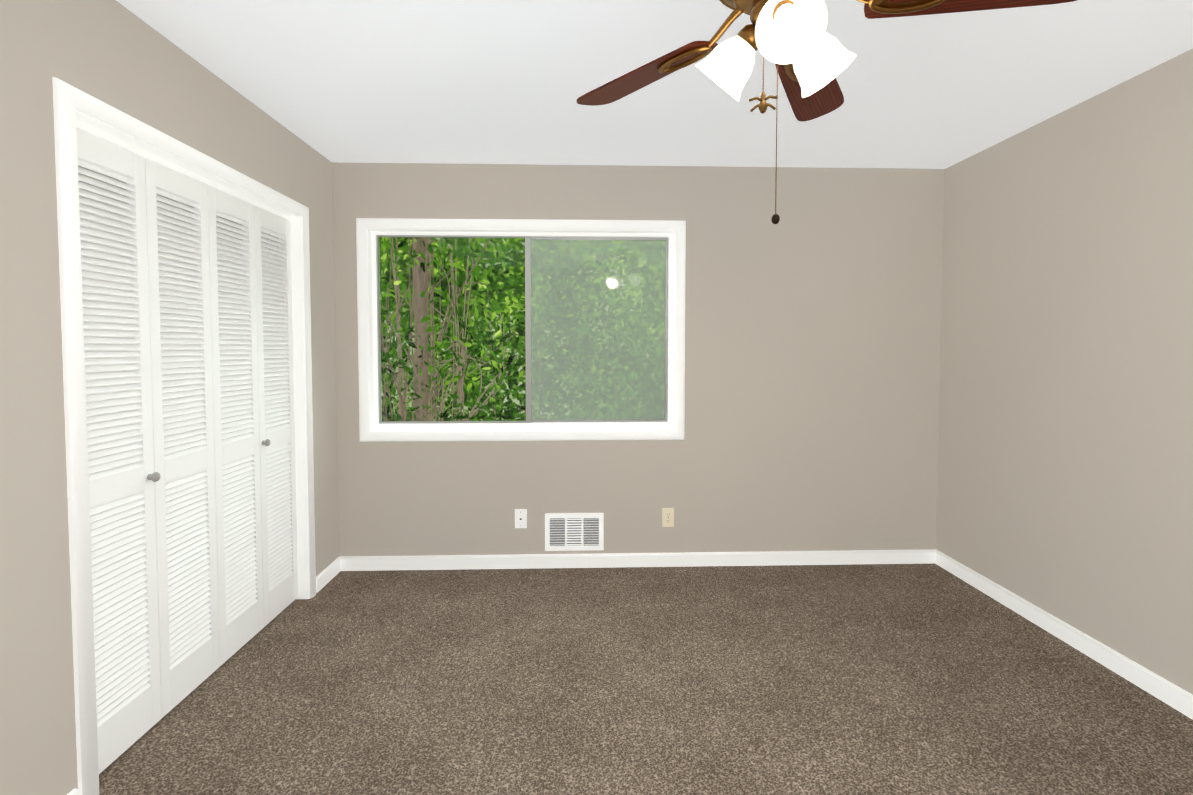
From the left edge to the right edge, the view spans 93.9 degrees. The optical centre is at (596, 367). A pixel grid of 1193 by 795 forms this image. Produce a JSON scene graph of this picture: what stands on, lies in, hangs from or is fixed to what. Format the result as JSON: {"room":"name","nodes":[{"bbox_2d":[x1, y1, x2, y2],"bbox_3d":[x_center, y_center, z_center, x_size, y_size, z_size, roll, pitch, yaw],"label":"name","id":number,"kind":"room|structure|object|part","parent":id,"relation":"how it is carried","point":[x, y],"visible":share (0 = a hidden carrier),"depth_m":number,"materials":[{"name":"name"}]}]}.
{"room":"empty bedroom","nodes":[
{"label":"empty bedroom","id":0,"kind":"room"},
{"bbox_2d":[0,0,338,794],"bbox_3d":[-1.550,0.085,1.247,0.115,2.440,4.172,0,2,-2],"label":"wall","id":1,"kind":"structure","parent":0,"point":[118,56],"depth_m":1.54,"materials":[{"name":"beige paint"}]},
{"bbox_2d":[52,77,315,794],"bbox_3d":[-1.517,0.217,2.297,0.018,2.097,1.439,0,2,-2],"label":"trim","id":2,"kind":"structure","parent":1,"relation":"attached to","point":[69,100],"depth_m":1.61,"materials":[{"name":"white wood"}]},
{"bbox_2d":[77,128,297,773],"bbox_3d":[-1.575,0.254,2.296,0.059,1.994,1.303,0,2,-2],"label":"door","id":3,"kind":"structure","parent":1,"relation":"in","point":[115,300],"depth_m":2.09,"materials":[{"name":"white paint"}]},
{"bbox_3d":[-1.549,0.382,1.950,0.030,0.034,0.034,0,2,-2],"label":"bifold knob","id":4,"kind":"part","parent":3,"relation":"part of","materials":[{"name":"silver metal"}]},
{"bbox_3d":[-1.572,0.355,2.651,0.030,0.034,0.034,0,2,-2],"label":"bifold knob","id":5,"kind":"part","parent":3,"relation":"part of","materials":[{"name":"silver metal"}]},
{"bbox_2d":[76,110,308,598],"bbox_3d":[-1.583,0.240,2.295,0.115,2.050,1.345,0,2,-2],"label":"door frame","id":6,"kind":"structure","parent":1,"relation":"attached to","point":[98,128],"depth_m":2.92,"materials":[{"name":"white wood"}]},
{"bbox_2d":[67,557,340,794],"bbox_3d":[-1.485,1.262,1.286,0.014,0.083,4.159,0,2,-2],"label":"baseboard","id":7,"kind":"structure","parent":1,"relation":"attached to","point":[329,573],"depth_m":3.18,"materials":[{"name":"white wood"}]},
{"bbox_2d":[332,162,944,556],"bbox_3d":[0.226,0.002,3.447,3.806,2.440,0.115,0,2,-2],"label":"wall","id":8,"kind":"structure","parent":0,"point":[812,350],"depth_m":3.41,"materials":[{"name":"beige paint"}]},
{"bbox_2d":[515,509,526,527],"bbox_3d":[-0.462,0.920,3.397,0.072,0.116,0.010,0,2,-2],"label":"outlet plate","id":9,"kind":"object","parent":8,"relation":"attached to","point":[520,518],"visible":1,"depth_m":3.40,"materials":[{"name":"white plastic"}]},
{"bbox_2d":[356,218,685,441],"bbox_3d":[-0.444,-0.226,3.408,1.964,1.332,0.133,0,2,-2],"label":"window unit","id":10,"kind":"structure","parent":8,"relation":"in","point":[599,422],"depth_m":3.44,"materials":[{"name":"white plastic"}]},
{"bbox_2d":[545,513,602,550],"bbox_3d":[-0.136,1.004,3.408,0.358,0.230,0.016,0,2,-2],"label":"air vent","id":11,"kind":"object","parent":8,"relation":"in","point":[573,531],"visible":1,"depth_m":3.41,"materials":[{"name":"white metal"}]},
{"bbox_2d":[339,550,935,570],"bbox_3d":[0.285,1.182,3.429,3.691,0.083,0.014,0,2,-2],"label":"baseboard","id":12,"kind":"structure","parent":8,"relation":"attached to","point":[518,561],"depth_m":3.42,"materials":[{"name":"white wood"}]},
{"bbox_2d":[662,508,673,526],"bbox_3d":[0.441,0.920,3.427,0.072,0.116,0.008,0,2,-2],"label":"duplex electrical outlet","id":13,"kind":"object","parent":8,"relation":"attached to","point":[667,517],"visible":1,"depth_m":3.42,"materials":[{"name":"beige plastic"}]},
{"bbox_2d":[99,563,1192,794],"bbox_3d":[0.352,1.331,1.355,3.921,0.060,4.402,0,2,-2],"label":"floor","id":14,"kind":"structure","parent":0,"point":[857,679],"depth_m":2.15,"materials":[{"name":"carpet"}]},
{"bbox_2d":[116,0,1192,168],"bbox_3d":[0.352,-1.177,1.261,3.921,0.080,4.402,0,2,-2],"label":"ceiling","id":15,"kind":"structure","parent":0,"point":[440,81],"depth_m":2.23,"materials":[{"name":"white paint"}]},
{"bbox_2d":[576,0,1076,223],"bbox_3d":[0.427,-0.733,1.233,1.276,0.805,1.246,0,2,-2],"label":"fan","id":16,"kind":"object","parent":15,"relation":"hanging from","point":[802,50],"visible":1,"depth_m":1.29,"materials":[{"name":"brown wood"}]},
{"bbox_2d":[936,48,1192,694],"bbox_3d":[2.255,0.080,1.370,0.115,2.440,4.402,0,2,-2],"label":"wall","id":17,"kind":"structure","parent":0,"point":[1065,472],"depth_m":2.48,"materials":[{"name":"beige paint"}]},
{"bbox_2d":[935,550,1192,719],"bbox_3d":[2.190,1.258,1.405,0.014,0.083,4.159,0,2,-2],"label":"baseboard","id":18,"kind":"structure","parent":17,"relation":"attached to","point":[1174,696],"depth_m":2.47,"materials":[{"name":"white wood"}]},
{"label":"outside","id":19,"kind":"structure","parent":0,"visible":0},
{"bbox_3d":[-0.223,2.742,5.648,15.000,0.800,4.065,0,2,-2],"label":"ground","id":20,"kind":"structure","parent":19,"visible":0},
{"bbox_2d":[379,237,664,420],"bbox_3d":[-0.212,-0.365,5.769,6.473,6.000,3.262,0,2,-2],"label":"trees","id":21,"kind":"object","parent":20,"relation":"on","point":[422,287],"depth_m":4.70,"materials":[{"name":"green plant"}]},
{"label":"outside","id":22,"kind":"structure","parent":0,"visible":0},
{"bbox_2d":[78,166,278,260],"bbox_3d":[-1.976,0.046,2.275,0.670,2.440,1.945,0,2,-2],"label":"wall","id":23,"kind":"structure","parent":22,"point":[165,209],"depth_m":2.95,"materials":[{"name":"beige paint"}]}
]}

